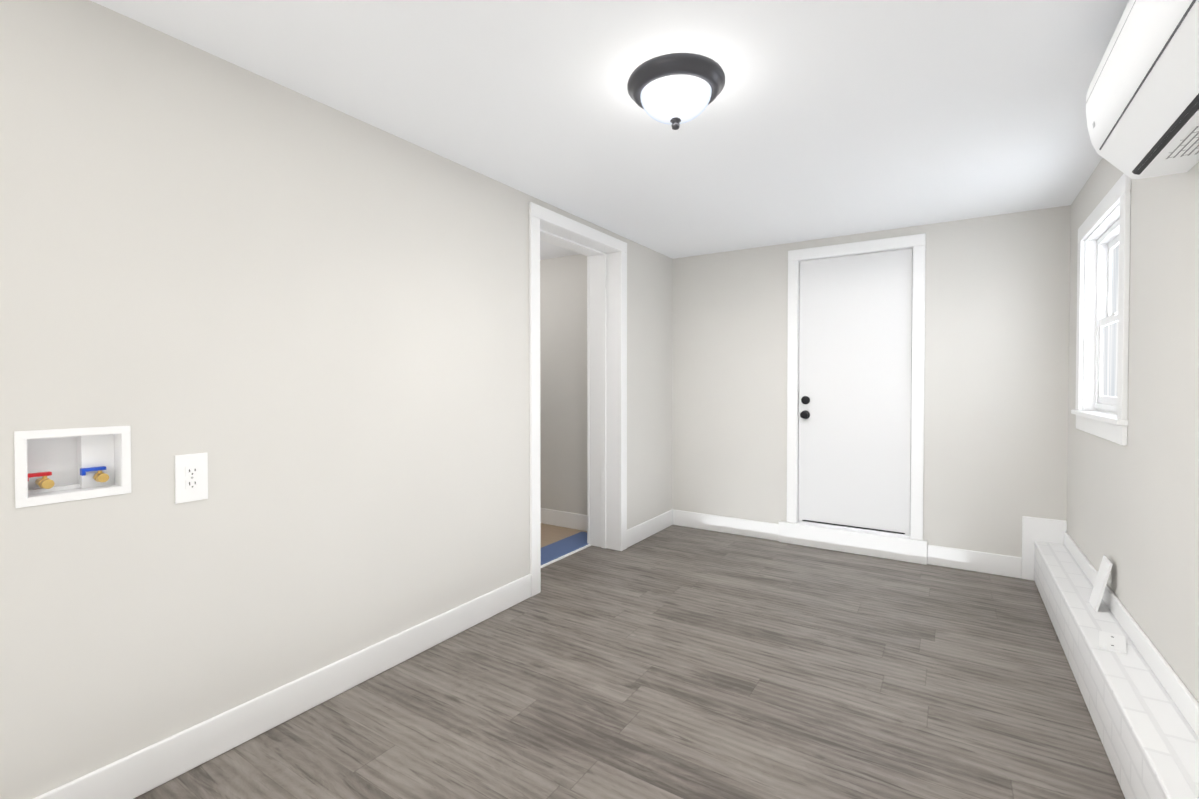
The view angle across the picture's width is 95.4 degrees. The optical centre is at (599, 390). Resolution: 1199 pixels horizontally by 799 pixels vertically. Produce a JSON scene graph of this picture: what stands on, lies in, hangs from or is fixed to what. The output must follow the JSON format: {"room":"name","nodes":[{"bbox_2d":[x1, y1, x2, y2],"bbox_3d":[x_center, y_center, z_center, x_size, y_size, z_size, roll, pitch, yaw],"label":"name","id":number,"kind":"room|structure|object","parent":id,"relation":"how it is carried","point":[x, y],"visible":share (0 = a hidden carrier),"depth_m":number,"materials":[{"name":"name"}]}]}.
{"room":"laundry room","nodes":[
{"label":"laundry room","id":0,"kind":"room"},
{"bbox_2d":[0,0,672,798],"bbox_3d":[-0.860,0.040,2.575,0.260,2.250,5.344,1,1,33],"label":"wall","id":1,"kind":"structure","parent":0,"point":[300,320],"depth_m":1.80,"materials":[{"name":"beige paint"}]},
{"bbox_2d":[14,425,130,507],"bbox_3d":[-1.450,0.198,1.499,0.089,0.195,0.232,1,1,33],"label":"washer outlet box","id":2,"kind":"object","parent":1,"relation":"in","point":[59,465],"visible":1,"depth_m":1.51,"materials":[{"name":"white plastic"}]},
{"bbox_2d":[175,453,207,503],"bbox_3d":[-1.269,0.270,1.698,0.008,0.147,0.086,1,1,33],"label":"duplex electrical outlet","id":3,"kind":"object","parent":1,"relation":"attached to","point":[191,477],"visible":1,"depth_m":1.70,"materials":[{"name":"white plastic"}]},
{"bbox_2d":[33,574,530,798],"bbox_3d":[-1.251,1.113,1.734,0.014,0.130,3.180,1,1,33],"label":"baseboard","id":4,"kind":"structure","parent":1,"relation":"attached to","point":[143,771],"depth_m":1.89,"materials":[{"name":"white wood"}]},
{"bbox_2d":[541,544,591,567],"bbox_3d":[-0.316,1.145,3.658,0.026,0.007,0.915,1,1,33],"label":"trim","id":5,"kind":"structure","parent":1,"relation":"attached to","point":[563,556],"depth_m":3.77,"materials":[{"name":"white wood"}]},
{"bbox_2d":[529,202,626,596],"bbox_3d":[-0.214,0.045,3.576,0.296,2.210,1.068,1,1,33],"label":"door frame","id":6,"kind":"structure","parent":1,"relation":"attached to","point":[604,328],"depth_m":3.91,"materials":[{"name":"white wood"}]},
{"bbox_2d":[627,509,672,547],"bbox_3d":[0.407,1.074,4.301,0.014,0.130,0.796,1,1,33],"label":"baseboard","id":7,"kind":"structure","parent":1,"relation":"attached to","point":[643,530],"depth_m":4.25,"materials":[{"name":"white wood"}]},
{"bbox_2d":[540,254,586,514],"bbox_3d":[-0.531,0.007,4.753,1.550,2.250,0.100,1,1,33],"label":"wall","id":8,"kind":"structure","parent":0,"point":[563,383],"depth_m":4.54,"materials":[{"name":"beige paint"}]},
{"bbox_2d":[541,508,586,530],"bbox_3d":[-0.520,1.068,4.694,1.450,0.130,0.014,1,1,33],"label":"baseboard","id":9,"kind":"structure","parent":8,"relation":"attached to","point":[564,519],"depth_m":4.54,"materials":[{"name":"white wood"}]},
{"bbox_2d":[91,0,1128,259],"bbox_3d":[-0.369,-1.110,2.241,4.529,0.060,5.344,1,1,33],"label":"ceiling","id":10,"kind":"structure","parent":0,"point":[823,118],"depth_m":1.99,"materials":[{"name":"white paint"}]},
{"bbox_2d":[627,53,724,129],"bbox_3d":[0.263,-0.988,1.883,0.334,0.173,0.334,1,1,33],"label":"flush ceiling light","id":11,"kind":"object","parent":10,"relation":"attached to","point":[675,90],"visible":1,"depth_m":1.79,"materials":[{"name":"white glass"}]},
{"bbox_2d":[134,523,1124,798],"bbox_3d":[-0.369,1.200,2.276,4.529,0.060,5.344,1,1,33],"label":"floor","id":12,"kind":"structure","parent":0,"point":[674,661],"depth_m":2.08,"materials":[{"name":"grey plastic"}]},
{"bbox_2d":[541,532,587,564],"bbox_3d":[-0.382,1.141,3.792,0.231,0.012,1.240,1,1,33],"label":"rug","id":13,"kind":"object","parent":12,"relation":"on","point":[558,549],"visible":0.25,"depth_m":3.95,"materials":[{"name":"blue fabric"}]},
{"bbox_2d":[1034,541,1198,798],"bbox_3d":[1.339,1.064,1.159,0.150,0.245,5.026,1,1,33],"label":"ledge","id":14,"kind":"structure","parent":12,"relation":"on","point":[1148,736],"depth_m":1.75,"materials":[{"name":"white tile"}]},
{"bbox_2d":[1089,555,1112,611],"bbox_3d":[2.130,0.818,2.320,0.009,0.215,0.124,15,9,32],"label":"cover plate","id":15,"kind":"object","parent":14,"relation":"on","point":[1100,583],"visible":1,"depth_m":2.30,"materials":[{"name":"white plastic"}]},
{"bbox_2d":[1099,631,1126,654],"bbox_3d":[1.888,0.924,2.007,0.072,0.008,0.170,1,1,43],"label":"cover plate","id":16,"kind":"object","parent":14,"relation":"on","point":[1112,642],"visible":1,"depth_m":2.00,"materials":[{"name":"white plastic"}]},
{"bbox_2d":[672,205,1070,557],"bbox_3d":[1.737,0.018,3.989,2.569,2.250,0.150,1,1,33],"label":"wall","id":17,"kind":"structure","parent":0,"point":[996,361],"depth_m":3.56,"materials":[{"name":"beige paint"}]},
{"bbox_2d":[673,510,778,540],"bbox_3d":[0.996,1.073,4.386,0.882,0.130,0.014,1,1,33],"label":"baseboard","id":18,"kind":"structure","parent":17,"relation":"attached to","point":[749,528],"depth_m":4.36,"materials":[{"name":"white wood"}]},
{"bbox_2d":[778,521,926,564],"bbox_3d":[1.799,1.067,3.927,0.965,0.155,0.154,1,1,33],"label":"door sill","id":19,"kind":"structure","parent":17,"relation":"attached to","point":[877,544],"depth_m":3.84,"materials":[{"name":"white wood"}]},
{"bbox_2d":[798,248,912,535],"bbox_3d":[1.794,0.009,3.876,0.730,1.946,0.110,1,1,33],"label":"back door","id":20,"kind":"structure","parent":17,"relation":"in","point":[855,348],"depth_m":3.87,"materials":[{"name":"white paint"}]},
{"bbox_2d":[787,233,925,539],"bbox_3d":[1.816,-0.028,3.909,0.884,2.035,0.138,1,1,33],"label":"door frame","id":21,"kind":"structure","parent":17,"relation":"attached to","point":[917,242],"depth_m":3.73,"materials":[{"name":"white wood"}]},
{"bbox_2d":[927,545,1021,577],"bbox_3d":[2.387,1.086,3.489,0.498,0.130,0.014,1,1,33],"label":"baseboard","id":22,"kind":"structure","parent":17,"relation":"attached to","point":[990,563],"depth_m":3.48,"materials":[{"name":"white wood"}]},
{"bbox_2d":[1022,516,1066,580],"bbox_3d":[2.683,0.961,3.293,0.210,0.386,0.018,1,1,33],"label":"board","id":23,"kind":"object","parent":17,"relation":"attached to","point":[1034,529],"visible":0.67,"depth_m":3.31,"materials":[{"name":"white wood"}]},
{"bbox_2d":[1067,158,1198,702],"bbox_3d":[1.470,0.063,1.070,0.150,2.250,5.344,1,1,33],"label":"wall","id":24,"kind":"structure","parent":0,"point":[1133,511],"depth_m":1.86,"materials":[{"name":"beige paint"}]},
{"bbox_2d":[1071,174,1130,445],"bbox_3d":[2.363,-0.328,2.506,0.154,1.073,0.972,1,1,33],"label":"window","id":25,"kind":"structure","parent":24,"relation":"in","point":[1103,293],"depth_m":2.69,"materials":[{"name":"white wood"}]},
{"bbox_2d":[1064,532,1198,736],"bbox_3d":[1.396,0.903,1.120,0.014,0.078,5.026,1,1,33],"label":"baseboard","id":26,"kind":"structure","parent":24,"relation":"attached to","point":[1180,695],"depth_m":1.86,"materials":[{"name":"white wood"}]},
{"bbox_2d":[1086,0,1198,178],"bbox_3d":[1.381,-0.815,1.269,0.229,0.347,0.965,1,1,33],"label":"mini-split air conditioner","id":27,"kind":"object","parent":24,"relation":"attached to","point":[1142,106],"visible":1,"depth_m":1.36,"materials":[{"name":"white plastic"}]}
]}

